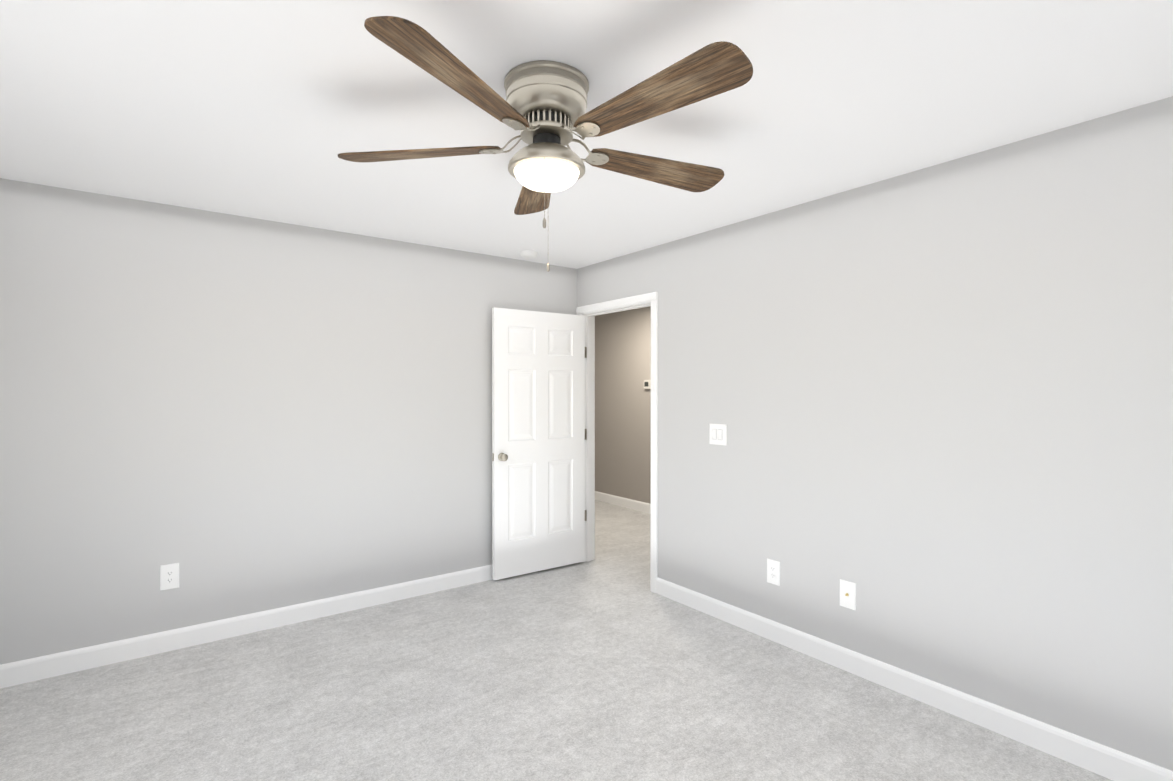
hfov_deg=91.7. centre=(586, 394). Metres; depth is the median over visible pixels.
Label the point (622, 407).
wall
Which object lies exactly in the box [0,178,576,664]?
wall
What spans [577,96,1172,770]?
wall
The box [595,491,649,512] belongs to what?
baseboard
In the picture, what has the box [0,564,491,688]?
baseboard
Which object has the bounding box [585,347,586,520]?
door hinges
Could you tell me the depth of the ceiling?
1.99 m
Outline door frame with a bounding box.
[576,292,657,592]
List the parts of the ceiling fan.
blade, blade, blade, motor, glass, blade, blade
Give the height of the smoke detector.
0.038 m
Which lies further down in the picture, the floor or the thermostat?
the floor
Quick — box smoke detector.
[520,250,537,258]
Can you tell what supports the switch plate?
attached to the wall at (937, 398)
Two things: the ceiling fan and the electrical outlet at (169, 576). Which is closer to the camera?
the ceiling fan
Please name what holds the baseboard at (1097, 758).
attached to the wall at (937, 398)
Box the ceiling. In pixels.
[0,0,1172,268]
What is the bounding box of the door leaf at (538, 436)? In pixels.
[492,307,584,579]
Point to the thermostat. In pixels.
(647, 384)
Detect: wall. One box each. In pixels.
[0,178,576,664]
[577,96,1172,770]
[595,306,650,503]
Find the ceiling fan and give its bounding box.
[338,16,752,271]
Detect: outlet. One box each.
[160,563,178,590]
[767,558,779,585]
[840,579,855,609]
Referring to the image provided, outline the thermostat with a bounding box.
[644,380,650,388]
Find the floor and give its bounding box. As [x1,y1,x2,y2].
[0,500,1112,780]
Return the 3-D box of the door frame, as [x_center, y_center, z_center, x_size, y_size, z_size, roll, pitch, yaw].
[0.262,0.335,4.421,0.156,2.117,0.954,0,1,-37]
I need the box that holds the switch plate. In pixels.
[709,423,726,445]
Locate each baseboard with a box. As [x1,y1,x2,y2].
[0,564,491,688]
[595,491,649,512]
[656,577,1172,780]
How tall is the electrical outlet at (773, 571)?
0.135 m
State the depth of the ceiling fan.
1.76 m
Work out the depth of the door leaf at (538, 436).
4.42 m

